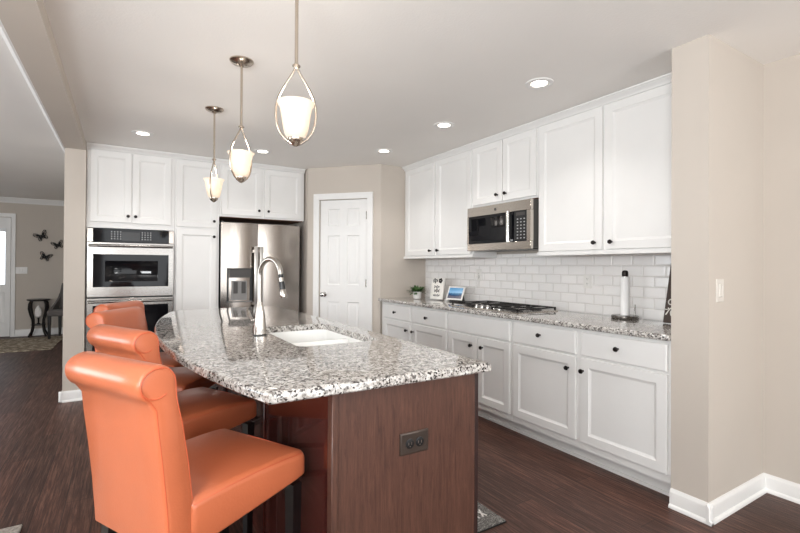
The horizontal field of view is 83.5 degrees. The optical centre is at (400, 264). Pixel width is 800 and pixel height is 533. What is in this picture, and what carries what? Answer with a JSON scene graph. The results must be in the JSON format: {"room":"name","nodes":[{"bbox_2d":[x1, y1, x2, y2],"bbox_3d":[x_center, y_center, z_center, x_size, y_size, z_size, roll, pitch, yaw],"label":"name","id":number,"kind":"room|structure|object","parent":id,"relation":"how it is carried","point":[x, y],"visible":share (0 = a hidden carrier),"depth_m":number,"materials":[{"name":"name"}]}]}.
{"room":"kitchen","nodes":[
{"label":"kitchen","id":0,"kind":"room"},
{"bbox_2d":[0,202,63,329],"bbox_3d":[-7.610,0.046,7.495,4.125,2.440,0.150,1,0,-32],"label":"wall","id":1,"kind":"structure","parent":0,"point":[43,278],"depth_m":8.06,"materials":[{"name":"beige paint"}]},
{"bbox_2d":[0,213,15,337],"bbox_3d":[-7.224,0.187,7.614,1.034,2.165,0.049,1,0,-32],"label":"door","id":2,"kind":"structure","parent":1,"relation":"in","point":[7,225],"depth_m":7.82,"materials":[{"name":"white paint"}]},
{"bbox_2d":[0,228,5,282],"bbox_3d":[-7.213,-0.156,7.608,0.776,0.950,0.025,1,0,-32],"label":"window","id":3,"kind":"structure","parent":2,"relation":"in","point":[2,230],"depth_m":7.80,"materials":[{"name":"white glass"}]},
{"bbox_2d":[15,267,27,273],"bbox_3d":[-6.723,0.109,7.947,0.165,0.118,0.011,1,0,-32],"label":"light switch","id":4,"kind":"object","parent":1,"relation":"attached to","point":[18,270],"visible":1,"depth_m":7.94,"materials":[{"name":"white paint"}]},
{"bbox_2d":[0,197,63,205],"bbox_3d":[-7.502,-1.129,7.433,4.025,0.090,0.075,1,0,-32],"label":"crown molding","id":5,"kind":"structure","parent":1,"relation":"attached to","point":[2,199],"depth_m":7.99,"materials":[{"name":"white paint"}]},
{"bbox_2d":[14,327,62,336],"bbox_3d":[-6.307,1.218,8.193,1.155,0.120,0.026,1,0,-32],"label":"baseboard","id":6,"kind":"structure","parent":1,"relation":"attached to","point":[20,332],"depth_m":8.04,"materials":[{"name":"white paint"}]},
{"bbox_2d":[33,230,47,240],"bbox_3d":[-6.485,-0.521,8.070,0.220,0.212,0.039,1,0,-32],"label":"ornament","id":7,"kind":"object","parent":1,"relation":"attached to","point":[43,236],"visible":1,"depth_m":8.08,"materials":[{"name":"black metal"}]},
{"bbox_2d":[40,251,52,260],"bbox_3d":[-6.413,-0.146,8.115,0.189,0.181,0.035,1,0,-32],"label":"ornament","id":8,"kind":"object","parent":1,"relation":"attached to","point":[49,255],"visible":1,"depth_m":8.11,"materials":[{"name":"black metal"}]},
{"bbox_2d":[52,240,62,248],"bbox_3d":[-6.287,-0.364,8.194,0.184,0.176,0.034,1,0,-32],"label":"ornament","id":9,"kind":"object","parent":1,"relation":"attached to","point":[59,242],"visible":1,"depth_m":8.21,"materials":[{"name":"black metal"}]},
{"bbox_2d":[0,0,85,149],"bbox_3d":[-0.766,-1.133,0.505,0.159,0.090,8.660,1,0,-32],"label":"ceiling beam","id":10,"kind":"structure","parent":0,"point":[26,23],"depth_m":2.41,"materials":[{"name":"beige paint"}]},
{"bbox_2d":[62,142,86,390],"bbox_3d":[-4.396,0.058,6.370,0.162,2.440,5.140,1,0,-32],"label":"wall","id":11,"kind":"structure","parent":0,"point":[75,172],"depth_m":4.18,"materials":[{"name":"beige paint"}]},
{"bbox_2d":[0,20,64,153],"bbox_3d":[-2.236,-1.128,2.677,0.060,0.090,13.700,1,0,-32],"label":"crown molding","id":12,"kind":"structure","parent":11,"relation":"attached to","point":[3,32],"depth_m":2.69,"materials":[{"name":"white paint"}]},
{"bbox_2d":[58,390,81,402],"bbox_3d":[-3.057,1.222,4.158,0.188,0.098,0.026,1,0,-32],"label":"baseboard","id":13,"kind":"structure","parent":11,"relation":"attached to","point":[73,395],"depth_m":4.16,"materials":[{"name":"white paint"}]},
{"bbox_2d":[219,221,289,225],"bbox_3d":[-1.964,0.067,5.704,3.602,2.440,0.130,1,0,-32],"label":"wall","id":14,"kind":"structure","parent":0,"point":[219,221],"depth_m":5.69,"materials":[{"name":"beige paint"}]},
{"bbox_2d":[219,164,303,224],"bbox_3d":[-1.722,-0.827,5.415,0.965,0.613,0.618,1,0,-32],"label":"upper cabinet","id":15,"kind":"object","parent":14,"relation":"attached to","point":[267,196],"visible":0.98,"depth_m":5.20,"materials":[{"name":"white paint"}]},
{"bbox_2d":[87,142,305,173],"bbox_3d":[-2.088,-1.133,4.868,2.167,0.046,0.067,1,0,-32],"label":"crown molding","id":16,"kind":"structure","parent":15,"relation":"attached to","point":[89,145],"depth_m":4.70,"materials":[{"name":"white paint"}]},
{"bbox_2d":[290,169,307,313],"bbox_3d":[-1.253,0.071,5.690,0.100,2.440,0.640,1,0,-32],"label":"wall","id":17,"kind":"structure","parent":0,"point":[303,240],"depth_m":5.48,"materials":[{"name":"beige paint"}]},
{"bbox_2d":[307,164,380,332],"bbox_3d":[-0.660,0.072,5.295,0.923,2.440,0.100,0,0,16],"label":"wall","id":18,"kind":"structure","parent":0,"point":[359,178],"depth_m":5.23,"materials":[{"name":"beige paint"}]},
{"bbox_2d":[313,192,372,330],"bbox_3d":[-0.683,0.230,5.235,0.744,2.124,0.117,0,0,16],"label":"door","id":19,"kind":"structure","parent":18,"relation":"attached to","point":[346,226],"depth_m":5.25,"materials":[{"name":"white paint"}]},
{"bbox_2d":[0,0,799,200],"bbox_3d":[-2.385,-1.224,2.644,7.900,0.100,14.000,1,0,-32],"label":"ceiling","id":20,"kind":"structure","parent":0,"point":[379,74],"depth_m":2.62,"materials":[{"name":"paint"}]},
{"bbox_2d":[131,130,153,136],"bbox_3d":[-2.297,-1.162,3.991,0.176,0.007,0.176,1,0,-32],"label":"recessed light","id":21,"kind":"object","parent":20,"relation":"in","point":[136,132],"visible":1,"depth_m":3.98,"materials":[{"name":"white paint"}]},
{"bbox_2d":[203,106,223,201],"bbox_3d":[-1.397,-0.814,3.357,0.149,0.701,0.149,1,0,-43],"label":"pendant light","id":22,"kind":"object","parent":20,"relation":"hanging from","point":[213,185],"visible":1,"depth_m":3.32,"materials":[{"name":"white glass"}]},
{"bbox_2d":[227,55,254,182],"bbox_3d":[-0.913,-0.816,2.567,0.150,0.701,0.150,0,0,-2],"label":"pendant light","id":23,"kind":"object","parent":20,"relation":"hanging from","point":[240,161],"visible":1,"depth_m":2.53,"materials":[{"name":"white glass"}]},
{"bbox_2d":[254,149,271,153],"bbox_3d":[-1.413,-1.153,4.590,0.176,0.007,0.176,1,0,-32],"label":"recessed light","id":24,"kind":"object","parent":20,"relation":"in","point":[261,151],"visible":1,"depth_m":4.59,"materials":[{"name":"white paint"}]},
{"bbox_2d":[274,0,316,146],"bbox_3d":[-0.415,-0.818,1.783,0.150,0.701,0.150,1,0,-40],"label":"pendant light","id":25,"kind":"object","parent":20,"relation":"hanging from","point":[296,111],"visible":1,"depth_m":1.75,"materials":[{"name":"white glass"}]},
{"bbox_2d":[375,149,392,152],"bbox_3d":[-0.169,-1.146,4.547,0.176,0.007,0.176,1,0,-32],"label":"recessed light","id":26,"kind":"object","parent":20,"relation":"in","point":[377,150],"visible":1,"depth_m":4.54,"materials":[{"name":"white paint"}]},
{"bbox_2d":[433,122,454,128],"bbox_3d":[0.359,-1.148,3.709,0.176,0.007,0.176,1,0,-32],"label":"recessed light","id":27,"kind":"object","parent":20,"relation":"in","point":[441,125],"visible":1,"depth_m":3.71,"materials":[{"name":"white paint"}]},
{"bbox_2d":[525,78,553,88],"bbox_3d":[0.884,-1.151,2.859,0.176,0.007,0.176,1,0,-32],"label":"recessed light","id":28,"kind":"object","parent":20,"relation":"in","point":[537,83],"visible":1,"depth_m":2.85,"materials":[{"name":"white paint"}]},
{"bbox_2d":[0,334,799,532],"bbox_3d":[-2.399,1.316,2.628,7.900,0.100,14.000,1,0,-32],"label":"floor","id":29,"kind":"structure","parent":0,"point":[46,485],"depth_m":2.58,"materials":[{"name":"brown wood"}]},
{"bbox_2d":[0,524,22,532],"bbox_3d":[-2.257,1.247,0.777,2.195,0.016,1.900,1,0,-32],"label":"shag rug","id":30,"kind":"object","parent":29,"relation":"on","point":[14,529],"visible":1,"depth_m":2.11,"materials":[{"name":"beige carpet"}]},
{"bbox_2d":[0,336,62,352],"bbox_3d":[-6.528,1.262,6.766,2.220,0.010,1.480,1,0,-32],"label":"area rug","id":31,"kind":"object","parent":29,"relation":"on","point":[34,343],"visible":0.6,"depth_m":7.07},
{"bbox_2d":[47,283,62,338],"bbox_3d":[-5.827,0.803,7.872,0.447,0.930,0.533,0,0,-14],"label":"accent chair","id":32,"kind":"object","parent":31,"relation":"on","point":[56,309],"visible":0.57,"depth_m":7.77,"materials":[{"name":"grey fabric"}]},
{"bbox_2d":[26,298,49,337],"bbox_3d":[-6.411,0.943,7.933,0.336,0.661,0.336,1,0,-32],"label":"side table","id":33,"kind":"object","parent":29,"relation":"on","point":[46,303],"visible":0.96,"depth_m":7.89,"materials":[{"name":"black wood"}]},
{"bbox_2d":[35,305,42,323],"bbox_3d":[-6.411,0.892,7.933,0.112,0.332,0.112,1,0,-32],"label":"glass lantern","id":34,"kind":"object","parent":33,"relation":"on","point":[38,311],"visible":1,"depth_m":7.91,"materials":[{"name":"glass"}]},
{"bbox_2d":[85,148,174,350],"bbox_3d":[-2.838,0.066,4.725,0.758,2.420,0.618,1,0,-32],"label":"tall cabinet","id":35,"kind":"object","parent":29,"relation":"on","point":[131,191],"visible":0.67,"depth_m":4.48,"materials":[{"name":"white paint"}]},
{"bbox_2d":[86,228,173,351],"bbox_3d":[-2.803,0.301,4.669,0.744,1.300,0.588,1,0,-32],"label":"double wall oven","id":36,"kind":"object","parent":35,"relation":"in","point":[123,265],"visible":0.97,"depth_m":4.46,"materials":[{"name":"metal"}]},
{"bbox_2d":[94,300,183,366],"bbox_3d":[-1.634,0.761,2.943,0.535,1.022,0.419,0,0,3],"label":"bar stool","id":37,"kind":"object","parent":29,"relation":"on","point":[166,360],"visible":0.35,"depth_m":2.87,"materials":[{"name":"orange leather"}]},
{"bbox_2d":[85,306,217,391],"bbox_3d":[-1.354,0.760,2.473,0.535,1.022,0.419,0,0,1],"label":"bar stool","id":38,"kind":"object","parent":29,"relation":"on","point":[129,317],"visible":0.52,"depth_m":2.44,"materials":[{"name":"orange leather"}]},
{"bbox_2d":[87,324,256,532],"bbox_3d":[-0.975,0.759,1.930,0.419,1.022,0.535,0,0,32],"label":"bar stool","id":39,"kind":"object","parent":29,"relation":"on","point":[203,410],"visible":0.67,"depth_m":1.84,"materials":[{"name":"orange leather"}]},
{"bbox_2d":[65,351,303,532],"bbox_3d":[-0.631,0.757,1.357,0.419,1.022,0.535,0,0,30],"label":"bar stool","id":40,"kind":"object","parent":29,"relation":"on","point":[147,477],"visible":1,"depth_m":1.19,"materials":[{"name":"orange leather"}]},
{"bbox_2d":[174,159,219,310],"bbox_3d":[-2.327,0.071,5.040,0.439,2.420,0.618,1,0,-32],"label":"pantry cabinet","id":41,"kind":"object","parent":29,"relation":"on","point":[196,217],"visible":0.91,"depth_m":4.80,"materials":[{"name":"white paint"}]},
{"bbox_2d":[218,221,299,311],"bbox_3d":[-1.729,0.405,5.349,0.885,1.762,0.678,1,0,-32],"label":"refrigerator","id":42,"kind":"object","parent":29,"relation":"on","point":[242,246],"visible":0.6,"depth_m":5.06,"materials":[{"name":"metal"}]},
{"bbox_2d":[212,373,477,532],"bbox_3d":[-0.651,0.838,2.672,0.633,0.876,2.666,1,0,-32],"label":"kitchen island","id":43,"kind":"object","parent":29,"relation":"on","point":[355,479],"visible":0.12,"depth_m":1.54,"materials":[{"name":"brown wood"}]},
{"bbox_2d":[154,306,490,404],"bbox_3d":[-0.820,0.381,2.575,1.029,0.034,2.759,1,0,-32],"label":"island countertop","id":44,"kind":"structure","parent":43,"relation":"on","point":[219,345],"depth_m":1.74,"materials":[{"name":"stone"}]},
{"bbox_2d":[248,256,287,335],"bbox_3d":[-0.671,0.162,2.259,0.275,0.403,0.079,0,0,41],"label":"faucet","id":45,"kind":"object","parent":44,"relation":"on","point":[259,321],"visible":1,"depth_m":2.28,"materials":[{"name":"metal"}]},
{"bbox_2d":[270,329,361,346],"bbox_3d":[-0.460,0.497,2.370,0.451,0.196,0.766,1,0,-32],"label":"sink","id":46,"kind":"object","parent":44,"relation":"in","point":[317,337],"visible":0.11,"depth_m":2.67,"materials":[{"name":"white ceramic"}]},
{"bbox_2d":[399,428,427,455],"bbox_3d":[0.047,0.611,1.538,0.116,0.074,0.009,1,0,-32],"label":"power outlet","id":47,"kind":"object","parent":43,"relation":"attached to","point":[414,441],"visible":1,"depth_m":1.53,"materials":[{"name":"brown metal"}]},
{"bbox_2d":[406,439,413,448],"bbox_3d":[0.032,0.611,1.525,0.033,0.033,0.003,1,0,-32],"label":"receptacle","id":48,"kind":"object","parent":47,"relation":"attached to","point":[409,442],"depth_m":1.52,"materials":[{"name":"black plastic"}]},
{"bbox_2d":[416,436,423,445],"bbox_3d":[0.066,0.611,1.546,0.033,0.033,0.003,1,0,-32],"label":"receptacle","id":49,"kind":"object","parent":47,"relation":"attached to","point":[419,439],"depth_m":1.55,"materials":[{"name":"black plastic"}]},
{"bbox_2d":[382,301,449,351],"bbox_3d":[0.351,0.857,4.719,0.666,0.876,1.234,1,0,-32],"label":"base cabinet","id":50,"kind":"object","parent":29,"relation":"on","point":[429,327],"visible":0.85,"depth_m":4.47,"materials":[{"name":"white paint"}]},
{"bbox_2d":[378,296,670,340],"bbox_3d":[0.860,0.400,3.912,0.655,0.033,3.198,1,0,-32],"label":"countertop","id":51,"kind":"structure","parent":50,"relation":"on","point":[643,328],"depth_m":3.09,"materials":[{"name":"stone"}]},
{"bbox_2d":[406,285,428,298],"bbox_3d":[0.195,0.309,4.995,0.302,0.154,0.324,0,0,-8],"label":"potted plant","id":52,"kind":"object","parent":51,"relation":"on","point":[416,291],"visible":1,"depth_m":4.97,"materials":[{"name":"green plant"}]},
{"bbox_2d":[430,278,444,299],"bbox_3d":[0.406,0.268,4.936,0.050,0.233,0.186,1,0,-42],"label":"script sign","id":53,"kind":"object","parent":51,"relation":"on","point":[437,288],"visible":1,"depth_m":4.93,"materials":[{"name":"white paint"}]},
{"bbox_2d":[446,275,478,301],"bbox_3d":[0.642,0.249,4.671,0.325,0.274,0.146,0,0,44],"label":"display","id":54,"kind":"object","parent":51,"relation":"on","point":[454,293],"visible":0.99,"depth_m":4.67,"materials":[{"name":"white plastic"}]},
{"bbox_2d":[450,300,557,313],"bbox_3d":[0.870,0.366,3.892,0.465,0.035,0.830,1,0,-32],"label":"gas cooktop","id":55,"kind":"object","parent":51,"relation":"in","point":[506,307],"visible":1,"depth_m":3.77,"materials":[{"name":"metal"}]},
{"bbox_2d":[611,270,638,319],"bbox_3d":[1.569,0.212,3.137,0.176,0.341,0.176,1,0,-32],"label":"paper towel holder","id":56,"kind":"object","parent":51,"relation":"on","point":[624,272],"visible":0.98,"depth_m":3.10,"materials":[{"name":"metal"}]},
{"bbox_2d":[620,277,629,314],"bbox_3d":[1.569,0.223,3.137,0.058,0.262,0.058,1,0,-32],"label":"paper towel roll","id":57,"kind":"object","parent":56,"relation":"on","point":[624,281],"visible":1,"depth_m":3.11,"materials":[{"name":"white paper"}]},
{"bbox_2d":[663,267,670,322],"bbox_3d":[1.812,0.184,2.811,0.111,0.387,0.270,1,0,-32],"label":"sign","id":58,"kind":"object","parent":51,"relation":"on","point":[667,313],"visible":0.09,"depth_m":2.90,"materials":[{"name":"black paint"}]},
{"bbox_2d":[448,311,519,432],"bbox_3d":[0.879,0.854,3.864,0.666,0.876,0.770,1,0,-32],"label":"base cabinet","id":59,"kind":"object","parent":29,"relation":"on","point":[488,339],"visible":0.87,"depth_m":3.58,"materials":[{"name":"white paint"}]},
{"bbox_2d":[478,502,506,532],"bbox_3d":[0.111,1.272,2.487,0.429,0.014,0.886,1,0,-32],"label":"floor mat","id":60,"kind":"object","parent":29,"relation":"on","point":[487,519],"visible":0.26,"depth_m":2.23,"materials":[{"name":"grey fabric"}]},
{"bbox_2d":[512,320,670,495],"bbox_3d":[1.387,0.852,3.041,0.666,0.876,1.158,1,0,-32],"label":"base cabinet","id":61,"kind":"object","parent":29,"relation":"on","point":[600,399],"visible":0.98,"depth_m":2.77,"materials":[{"name":"white paint"}]},
{"bbox_2d":[380,164,425,333],"bbox_3d":[0.013,0.076,5.329,0.632,2.440,0.100,1,0,-32],"label":"wall","id":62,"kind":"structure","parent":0,"point":[397,272],"depth_m":5.22,"materials":[{"name":"beige paint"}]},
{"bbox_2d":[425,54,799,483],"bbox_3d":[2.064,0.072,2.714,0.128,2.440,9.450,1,0,-32],"label":"wall","id":63,"kind":"structure","parent":0,"point":[781,116],"depth_m":2.56,"materials":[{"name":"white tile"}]},
{"bbox_2d":[404,149,496,258],"bbox_3d":[0.477,-0.594,4.837,0.351,1.060,1.224,1,0,-32],"label":"upper cabinet","id":64,"kind":"object","parent":63,"relation":"attached to","point":[439,195],"visible":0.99,"depth_m":4.68,"materials":[{"name":"white paint"}]},
{"bbox_2d":[402,72,671,171],"bbox_3d":[0.882,-1.121,3.931,0.067,0.046,3.197,1,0,-32],"label":"crown molding","id":65,"kind":"structure","parent":64,"relation":"attached to","point":[665,79],"depth_m":3.40,"materials":[{"name":"white paint"}]},
{"bbox_2d":[476,269,481,280],"bbox_3d":[0.805,0.111,4.622,0.009,0.118,0.075,1,0,-32],"label":"power outlet","id":66,"kind":"object","parent":63,"relation":"attached to","point":[478,271],"visible":0.99,"depth_m":4.61,"materials":[{"name":"white plastic"}]},
{"bbox_2d":[474,127,538,207],"bbox_3d":[1.005,-0.829,3.986,0.351,0.596,0.775,1,0,-32],"label":"upper cabinet","id":67,"kind":"object","parent":63,"relation":"attached to","point":[507,169],"visible":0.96,"depth_m":3.85,"materials":[{"name":"white paint"}]},
{"bbox_2d":[467,199,538,251],"bbox_3d":[0.967,-0.320,3.961,0.434,0.397,0.770,1,0,-32],"label":"microwave","id":68,"kind":"object","parent":67,"relation":"attached to","point":[514,225],"visible":0.89,"depth_m":3.79,"materials":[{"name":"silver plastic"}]},
{"bbox_2d":[583,274,591,287],"bbox_3d":[1.474,0.133,3.538,0.009,0.112,0.075,1,0,-32],"label":"power outlet","id":69,"kind":"object","parent":63,"relation":"attached to","point":[587,278],"visible":1,"depth_m":3.53,"materials":[{"name":"white plastic"}]},
{"bbox_2d":[537,83,671,255],"bbox_3d":[1.520,-0.599,3.148,0.351,1.060,1.184,1,0,-32],"label":"upper cabinet","id":70,"kind":"object","parent":63,"relation":"attached to","point":[605,171],"visible":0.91,"depth_m":3.04,"materials":[{"name":"white paint"}]},
{"bbox_2d":[763,472,799,503],"bbox_3d":[3.248,1.237,0.648,0.026,0.098,4.497,1,0,-32],"label":"baseboard","id":71,"kind":"structure","parent":63,"relation":"attached to","point":[782,488],"depth_m":2.48,"materials":[{"name":"white paint"}]},
{"bbox_2d":[671,34,763,502],"bbox_3d":[1.764,0.069,2.484,0.642,2.440,0.180,1,0,-32],"label":"wall partition","id":72,"kind":"structure","parent":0,"point":[718,89],"depth_m":2.34,"materials":[{"name":"beige paint"}]},
{"bbox_2d":[668,488,713,526],"bbox_3d":[1.480,1.237,2.290,0.026,0.098,0.206,1,0,-32],"label":"baseboard","id":73,"kind":"structure","parent":72,"relation":"attached to","point":[695,508],"depth_m":2.29,"materials":[{"name":"white paint"}]},
{"bbox_2d":[716,279,723,301],"bbox_3d":[1.635,0.135,2.291,0.076,0.118,0.011,1,0,-32],"label":"light switch","id":74,"kind":"object","parent":72,"relation":"attached to","point":[719,282],"visible":1,"depth_m":2.28,"materials":[{"name":"beige plastic"}]},
{"bbox_2d":[706,473,766,524],"bbox_3d":[1.800,1.239,2.382,0.668,0.098,0.026,1,0,-32],"label":"baseboard","id":75,"kind":"structure","parent":72,"relation":"attached to","point":[732,501],"depth_m":2.36,"materials":[{"name":"white paint"}]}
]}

